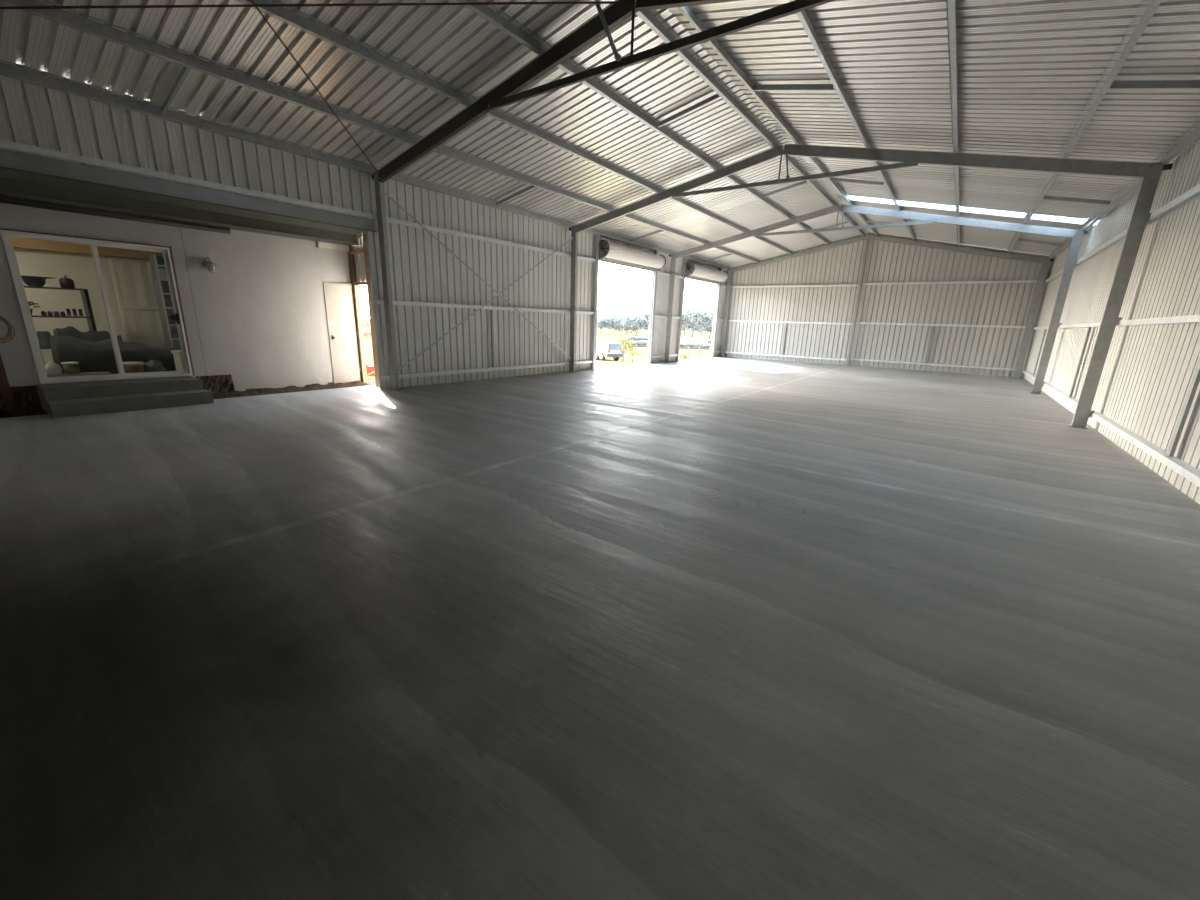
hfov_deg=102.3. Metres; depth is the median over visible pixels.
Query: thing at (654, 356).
wall girt
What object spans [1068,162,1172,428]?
steel column
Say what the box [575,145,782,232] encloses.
beam
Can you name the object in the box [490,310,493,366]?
strut
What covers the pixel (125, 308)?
folding screen
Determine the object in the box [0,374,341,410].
wall
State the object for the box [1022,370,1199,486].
wall girt
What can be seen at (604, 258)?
trim
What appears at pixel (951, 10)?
purlin
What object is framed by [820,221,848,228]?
purlin bridging
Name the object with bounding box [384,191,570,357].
strap
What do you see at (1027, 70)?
ceiling
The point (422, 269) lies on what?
wall
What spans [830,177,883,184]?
purlin bridging
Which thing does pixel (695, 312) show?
tree
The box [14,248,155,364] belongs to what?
wall
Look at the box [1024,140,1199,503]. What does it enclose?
wall
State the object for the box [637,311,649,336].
tree
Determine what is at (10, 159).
beam
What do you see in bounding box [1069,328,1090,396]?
stud
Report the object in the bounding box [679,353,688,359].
shrub
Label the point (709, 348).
fence
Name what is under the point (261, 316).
wall
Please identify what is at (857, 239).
rafter
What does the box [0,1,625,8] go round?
rod
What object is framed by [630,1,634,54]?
strut
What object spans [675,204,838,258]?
beam
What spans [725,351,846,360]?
wall girt
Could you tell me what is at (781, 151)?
strut
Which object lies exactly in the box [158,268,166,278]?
storage box
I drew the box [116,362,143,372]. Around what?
tub
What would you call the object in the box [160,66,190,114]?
purlin bridging
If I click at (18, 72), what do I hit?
purlin
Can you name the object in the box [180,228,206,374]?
trim
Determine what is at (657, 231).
purlin bridging
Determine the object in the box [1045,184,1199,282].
wall girt
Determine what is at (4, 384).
steel post
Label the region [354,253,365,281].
wall
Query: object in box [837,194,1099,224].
sheet
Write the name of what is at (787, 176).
strut
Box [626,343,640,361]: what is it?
shrub
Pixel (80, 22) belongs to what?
purlin
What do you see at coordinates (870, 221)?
purlin bridging
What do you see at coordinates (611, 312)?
hills
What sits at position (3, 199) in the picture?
beam
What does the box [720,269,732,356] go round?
steel column
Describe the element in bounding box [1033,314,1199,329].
wall girt
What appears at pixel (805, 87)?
purlin bridging
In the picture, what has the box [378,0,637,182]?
beam
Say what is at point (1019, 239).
purlin bridging
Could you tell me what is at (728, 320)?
wall girt
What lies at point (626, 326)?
tree
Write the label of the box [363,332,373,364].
fence
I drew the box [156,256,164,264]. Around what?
storage box
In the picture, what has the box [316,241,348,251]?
trim
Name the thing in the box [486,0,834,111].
tie
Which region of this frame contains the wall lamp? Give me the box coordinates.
[202,257,217,272]
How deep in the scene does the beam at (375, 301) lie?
11.66 m
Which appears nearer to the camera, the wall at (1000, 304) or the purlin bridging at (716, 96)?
the purlin bridging at (716, 96)
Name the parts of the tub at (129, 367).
tub lid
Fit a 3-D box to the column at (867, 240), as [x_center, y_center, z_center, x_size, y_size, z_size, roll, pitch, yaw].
[10.948,-6.267,20.538,0.180,5.300,0.150,12,18,34]
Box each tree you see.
[361,311,369,326]
[597,317,612,333]
[607,315,623,333]
[612,317,639,336]
[623,314,646,334]
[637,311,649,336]
[681,307,702,336]
[683,307,702,337]
[692,314,712,336]
[694,310,713,338]
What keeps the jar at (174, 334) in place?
on the shelving at (165, 312)
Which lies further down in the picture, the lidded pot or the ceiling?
the lidded pot
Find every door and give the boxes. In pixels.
[0,230,192,383]
[323,282,360,382]
[599,240,665,363]
[685,262,728,356]
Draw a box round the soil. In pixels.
[0,379,375,417]
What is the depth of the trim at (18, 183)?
7.50 m
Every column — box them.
[371,171,401,389]
[568,226,577,371]
[664,253,675,362]
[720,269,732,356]
[845,239,868,365]
[1013,258,1053,377]
[1030,229,1088,393]
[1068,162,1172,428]
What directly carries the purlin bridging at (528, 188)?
attached to the purlin at (80, 22)
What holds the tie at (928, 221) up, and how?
attached to the beam at (832, 209)
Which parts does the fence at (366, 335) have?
rail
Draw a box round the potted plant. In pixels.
[26,295,39,315]
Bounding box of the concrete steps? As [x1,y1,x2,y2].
[36,376,213,417]
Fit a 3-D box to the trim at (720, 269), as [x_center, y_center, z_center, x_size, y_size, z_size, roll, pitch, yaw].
[5.598,-6.555,23.215,0.110,4.140,0.140,12,18,34]
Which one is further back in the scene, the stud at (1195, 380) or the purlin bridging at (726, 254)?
the purlin bridging at (726, 254)
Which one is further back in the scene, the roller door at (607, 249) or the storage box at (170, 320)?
the roller door at (607, 249)
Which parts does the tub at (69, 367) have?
tub lid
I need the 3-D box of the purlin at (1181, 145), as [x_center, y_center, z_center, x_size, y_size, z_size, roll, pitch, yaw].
[8.543,-4.420,7.295,0.106,0.150,24.702,12,18,34]
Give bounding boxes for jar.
[165,299,172,307]
[171,330,177,337]
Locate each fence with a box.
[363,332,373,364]
[622,344,710,356]
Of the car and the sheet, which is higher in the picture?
the sheet
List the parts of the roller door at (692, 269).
rail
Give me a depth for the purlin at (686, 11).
7.91 m
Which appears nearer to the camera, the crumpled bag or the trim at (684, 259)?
the crumpled bag
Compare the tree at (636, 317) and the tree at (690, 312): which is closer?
the tree at (690, 312)
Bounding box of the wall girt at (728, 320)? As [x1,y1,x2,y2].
[728,320,852,324]
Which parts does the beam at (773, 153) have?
knee plate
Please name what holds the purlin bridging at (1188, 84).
attached to the purlin at (1146, 17)
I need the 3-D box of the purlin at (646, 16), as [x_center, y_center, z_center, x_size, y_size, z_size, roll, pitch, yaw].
[3.734,-6.597,10.365,0.106,0.150,24.702,12,18,34]
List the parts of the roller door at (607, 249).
rail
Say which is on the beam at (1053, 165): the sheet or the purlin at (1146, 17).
the purlin at (1146, 17)
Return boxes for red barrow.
[366,365,374,376]
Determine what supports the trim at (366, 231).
attached to the wall at (422, 269)
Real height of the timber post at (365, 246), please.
3.230 m
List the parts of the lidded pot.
pot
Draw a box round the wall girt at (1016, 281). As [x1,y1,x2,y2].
[862,280,1037,284]
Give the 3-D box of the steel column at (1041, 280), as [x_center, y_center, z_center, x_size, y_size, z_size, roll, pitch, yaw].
[15.593,-4.697,17.413,0.313,4.170,0.160,12,18,34]
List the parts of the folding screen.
panel, panel, panel, panel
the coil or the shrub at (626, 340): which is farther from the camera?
the shrub at (626, 340)
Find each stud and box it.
[781,323,786,353]
[1033,329,1046,375]
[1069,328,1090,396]
[1166,356,1199,456]
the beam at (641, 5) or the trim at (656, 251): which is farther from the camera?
the trim at (656, 251)
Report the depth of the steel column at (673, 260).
19.20 m
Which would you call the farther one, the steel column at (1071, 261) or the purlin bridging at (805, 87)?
the steel column at (1071, 261)
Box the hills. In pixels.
[597,306,713,330]
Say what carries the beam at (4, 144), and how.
attached to the steel column at (379, 186)
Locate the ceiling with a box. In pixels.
[0,0,1199,267]
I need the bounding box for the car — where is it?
[596,341,622,360]
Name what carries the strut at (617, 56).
attached to the tie at (795, 6)
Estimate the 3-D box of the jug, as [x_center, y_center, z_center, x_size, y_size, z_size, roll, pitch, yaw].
[-8.727,-1.304,7.700,0.200,0.210,0.198,-2,15,-13]
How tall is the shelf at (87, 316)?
0.025 m
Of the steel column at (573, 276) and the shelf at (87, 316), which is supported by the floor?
the steel column at (573, 276)
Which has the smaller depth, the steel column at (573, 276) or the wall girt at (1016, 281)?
the steel column at (573, 276)
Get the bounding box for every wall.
[0,75,727,388]
[0,203,350,390]
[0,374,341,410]
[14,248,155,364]
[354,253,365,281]
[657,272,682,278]
[720,232,1054,377]
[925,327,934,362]
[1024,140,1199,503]
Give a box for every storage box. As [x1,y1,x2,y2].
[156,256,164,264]
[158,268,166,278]
[161,284,169,292]
[168,317,175,324]
[171,350,184,370]
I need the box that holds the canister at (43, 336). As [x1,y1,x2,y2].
[37,331,50,346]
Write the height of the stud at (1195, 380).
1.435 m
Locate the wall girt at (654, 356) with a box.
[652,354,677,357]
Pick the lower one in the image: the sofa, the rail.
the sofa
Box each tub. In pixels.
[61,362,79,373]
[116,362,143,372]
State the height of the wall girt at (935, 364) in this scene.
0.075 m
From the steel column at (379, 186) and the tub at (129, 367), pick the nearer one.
the tub at (129, 367)
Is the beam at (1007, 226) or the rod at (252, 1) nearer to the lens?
the rod at (252, 1)
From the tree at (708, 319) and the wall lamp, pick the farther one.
the tree at (708, 319)
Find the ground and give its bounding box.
[362,319,711,379]
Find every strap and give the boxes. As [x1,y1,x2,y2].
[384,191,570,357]
[398,237,573,371]
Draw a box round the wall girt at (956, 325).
[856,322,1036,327]
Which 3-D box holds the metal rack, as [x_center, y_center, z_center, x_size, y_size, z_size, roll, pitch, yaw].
[-9.597,-2.106,8.510,0.340,1.455,0.995,12,18,34]
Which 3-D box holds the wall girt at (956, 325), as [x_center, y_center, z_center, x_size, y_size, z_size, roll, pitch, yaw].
[13.419,-4.957,19.159,5.906,0.075,0.105,12,18,34]
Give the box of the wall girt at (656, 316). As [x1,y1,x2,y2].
[655,315,679,318]
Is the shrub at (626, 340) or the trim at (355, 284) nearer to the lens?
the trim at (355, 284)
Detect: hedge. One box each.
[626,340,710,348]
[627,335,711,342]
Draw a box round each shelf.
[24,286,84,289]
[32,315,89,317]
[47,371,111,376]
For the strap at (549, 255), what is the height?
3.529 m
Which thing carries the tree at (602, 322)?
on the ground
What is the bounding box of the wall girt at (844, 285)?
[726,284,858,287]
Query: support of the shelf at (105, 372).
on the floor
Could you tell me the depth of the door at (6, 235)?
7.60 m
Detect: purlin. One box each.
[0,0,759,262]
[0,59,731,269]
[236,0,792,253]
[456,0,830,244]
[635,0,864,235]
[677,6,877,235]
[789,0,915,240]
[946,0,959,246]
[1007,0,1161,253]
[1048,119,1199,258]
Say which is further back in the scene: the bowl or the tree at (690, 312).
the tree at (690, 312)
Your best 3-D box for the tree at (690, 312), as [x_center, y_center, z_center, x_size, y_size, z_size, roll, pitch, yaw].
[18.218,-26.156,100.740,6.626,7.309,7.473,12,18,34]
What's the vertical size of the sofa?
0.816 m
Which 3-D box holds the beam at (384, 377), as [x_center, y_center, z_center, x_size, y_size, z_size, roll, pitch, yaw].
[-2.441,-2.222,13.061,0.105,0.078,7.350,12,18,34]
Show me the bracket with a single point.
(358, 236)
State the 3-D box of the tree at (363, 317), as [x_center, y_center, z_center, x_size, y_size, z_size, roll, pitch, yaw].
[-21.495,-9.633,38.382,4.555,4.548,5.053,12,18,34]
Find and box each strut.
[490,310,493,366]
[595,0,621,60]
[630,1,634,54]
[778,151,782,178]
[786,145,789,178]
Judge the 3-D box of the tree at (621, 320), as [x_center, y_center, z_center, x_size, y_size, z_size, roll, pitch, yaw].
[5.396,-41.651,160.011,6.150,6.230,7.803,12,18,34]
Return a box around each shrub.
[616,338,634,361]
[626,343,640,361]
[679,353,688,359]
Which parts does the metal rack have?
panel, leg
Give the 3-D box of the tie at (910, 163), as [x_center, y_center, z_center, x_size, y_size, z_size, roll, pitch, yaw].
[3.884,-5.839,10.511,5.160,0.085,0.075,12,18,34]
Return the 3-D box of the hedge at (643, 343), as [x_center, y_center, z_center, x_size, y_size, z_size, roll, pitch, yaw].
[11.435,-16.342,75.410,15.155,1.532,2.859,4,15,8]
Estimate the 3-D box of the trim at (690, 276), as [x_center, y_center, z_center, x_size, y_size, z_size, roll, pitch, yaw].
[4.537,-7.564,21.385,0.125,0.075,3.640,12,18,34]
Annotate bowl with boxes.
[21,276,52,286]
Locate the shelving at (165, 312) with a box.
[148,254,180,349]
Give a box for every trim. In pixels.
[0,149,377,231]
[0,166,376,245]
[0,228,194,374]
[11,237,162,259]
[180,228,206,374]
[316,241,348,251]
[352,238,363,250]
[353,282,367,382]
[366,231,380,388]
[591,234,599,368]
[602,257,655,269]
[648,250,658,363]
[676,258,686,360]
[685,275,719,282]
[711,268,721,356]
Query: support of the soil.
on the ground
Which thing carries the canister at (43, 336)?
on the metal rack
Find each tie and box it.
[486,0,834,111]
[672,160,918,197]
[755,220,933,236]
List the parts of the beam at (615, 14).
knee plate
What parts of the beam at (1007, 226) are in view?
knee plate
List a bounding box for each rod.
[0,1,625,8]
[250,0,378,173]
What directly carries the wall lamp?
attached to the wall at (261, 316)
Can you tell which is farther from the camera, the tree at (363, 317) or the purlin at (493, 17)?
the tree at (363, 317)
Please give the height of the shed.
1.350 m
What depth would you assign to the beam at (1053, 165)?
8.57 m
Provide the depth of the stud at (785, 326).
22.66 m
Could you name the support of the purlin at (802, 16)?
on the beam at (1053, 165)
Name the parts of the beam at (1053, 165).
knee plate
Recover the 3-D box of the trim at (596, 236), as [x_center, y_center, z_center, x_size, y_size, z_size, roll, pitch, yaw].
[-0.165,-4.686,15.512,0.110,4.140,0.140,12,18,34]
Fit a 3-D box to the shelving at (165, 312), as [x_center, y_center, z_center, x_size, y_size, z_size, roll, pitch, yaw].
[-8.840,-2.906,10.176,0.390,2.190,0.590,12,18,34]
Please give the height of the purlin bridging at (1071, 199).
0.294 m
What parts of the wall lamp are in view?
lamp glass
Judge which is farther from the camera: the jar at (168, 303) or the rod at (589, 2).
the jar at (168, 303)
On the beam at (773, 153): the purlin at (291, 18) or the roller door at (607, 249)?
the purlin at (291, 18)
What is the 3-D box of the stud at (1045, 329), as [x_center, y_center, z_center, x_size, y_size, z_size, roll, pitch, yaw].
[13.923,-3.081,15.299,0.032,1.435,0.114,12,18,34]
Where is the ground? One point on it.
(607, 334)
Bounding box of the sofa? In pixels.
[50,326,175,373]
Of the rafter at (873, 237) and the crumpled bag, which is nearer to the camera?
the crumpled bag
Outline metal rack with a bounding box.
[24,286,96,348]
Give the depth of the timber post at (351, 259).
10.58 m
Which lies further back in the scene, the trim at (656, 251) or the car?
the car
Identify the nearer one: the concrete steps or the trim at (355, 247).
the concrete steps
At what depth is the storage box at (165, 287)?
9.84 m
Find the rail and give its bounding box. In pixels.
[350,250,363,253]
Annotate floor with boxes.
[0,356,1199,899]
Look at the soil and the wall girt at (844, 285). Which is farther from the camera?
the wall girt at (844, 285)
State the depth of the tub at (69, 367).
7.80 m
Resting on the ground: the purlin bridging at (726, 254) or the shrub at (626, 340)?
the shrub at (626, 340)
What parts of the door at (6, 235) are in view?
handle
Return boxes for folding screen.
[109,258,165,345]
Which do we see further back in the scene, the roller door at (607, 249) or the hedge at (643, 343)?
the hedge at (643, 343)
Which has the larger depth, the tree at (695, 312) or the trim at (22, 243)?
the tree at (695, 312)
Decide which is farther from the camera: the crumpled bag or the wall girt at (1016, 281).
the wall girt at (1016, 281)
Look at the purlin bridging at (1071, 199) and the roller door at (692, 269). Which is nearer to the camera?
the purlin bridging at (1071, 199)
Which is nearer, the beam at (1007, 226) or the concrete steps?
the concrete steps
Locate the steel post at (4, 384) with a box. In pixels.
[0,354,16,411]
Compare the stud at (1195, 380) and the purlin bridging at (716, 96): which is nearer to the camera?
the stud at (1195, 380)
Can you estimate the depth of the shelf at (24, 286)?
8.31 m
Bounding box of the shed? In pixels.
[681,337,707,343]
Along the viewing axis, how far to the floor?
2.40 m
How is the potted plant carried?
on the metal rack
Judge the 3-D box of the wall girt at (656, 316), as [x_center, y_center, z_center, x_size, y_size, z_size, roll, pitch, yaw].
[2.679,-5.349,19.445,0.105,0.078,2.220,12,18,34]
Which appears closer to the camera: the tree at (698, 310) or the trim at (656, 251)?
the trim at (656, 251)
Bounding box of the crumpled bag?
[144,360,165,371]
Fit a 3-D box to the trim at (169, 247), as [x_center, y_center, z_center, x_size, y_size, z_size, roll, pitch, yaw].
[-7.870,-2.224,7.737,0.120,2.162,1.885,12,18,34]
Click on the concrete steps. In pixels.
(59, 400)
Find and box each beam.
[0,139,594,261]
[0,195,230,233]
[374,300,593,313]
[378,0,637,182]
[380,360,592,379]
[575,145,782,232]
[635,0,741,10]
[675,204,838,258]
[782,144,1150,177]
[839,204,1075,237]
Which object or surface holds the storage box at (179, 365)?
on the floor
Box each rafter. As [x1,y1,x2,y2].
[732,235,867,272]
[868,235,1043,262]
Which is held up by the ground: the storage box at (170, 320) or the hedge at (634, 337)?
the hedge at (634, 337)
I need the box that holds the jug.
[44,361,62,374]
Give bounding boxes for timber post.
[348,245,361,380]
[363,234,379,387]
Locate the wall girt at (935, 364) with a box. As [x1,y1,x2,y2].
[850,358,1025,370]
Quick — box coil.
[0,316,14,342]
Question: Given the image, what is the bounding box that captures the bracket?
[355,232,362,246]
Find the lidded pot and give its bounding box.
[59,275,74,287]
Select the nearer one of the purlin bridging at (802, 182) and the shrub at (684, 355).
the purlin bridging at (802, 182)
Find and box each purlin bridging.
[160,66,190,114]
[496,185,534,205]
[629,230,662,241]
[658,94,720,126]
[704,254,732,261]
[752,84,833,90]
[762,181,807,197]
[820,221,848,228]
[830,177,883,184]
[866,220,904,226]
[1017,238,1061,245]
[1043,195,1110,204]
[1108,80,1199,89]
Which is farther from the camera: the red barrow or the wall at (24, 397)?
the red barrow

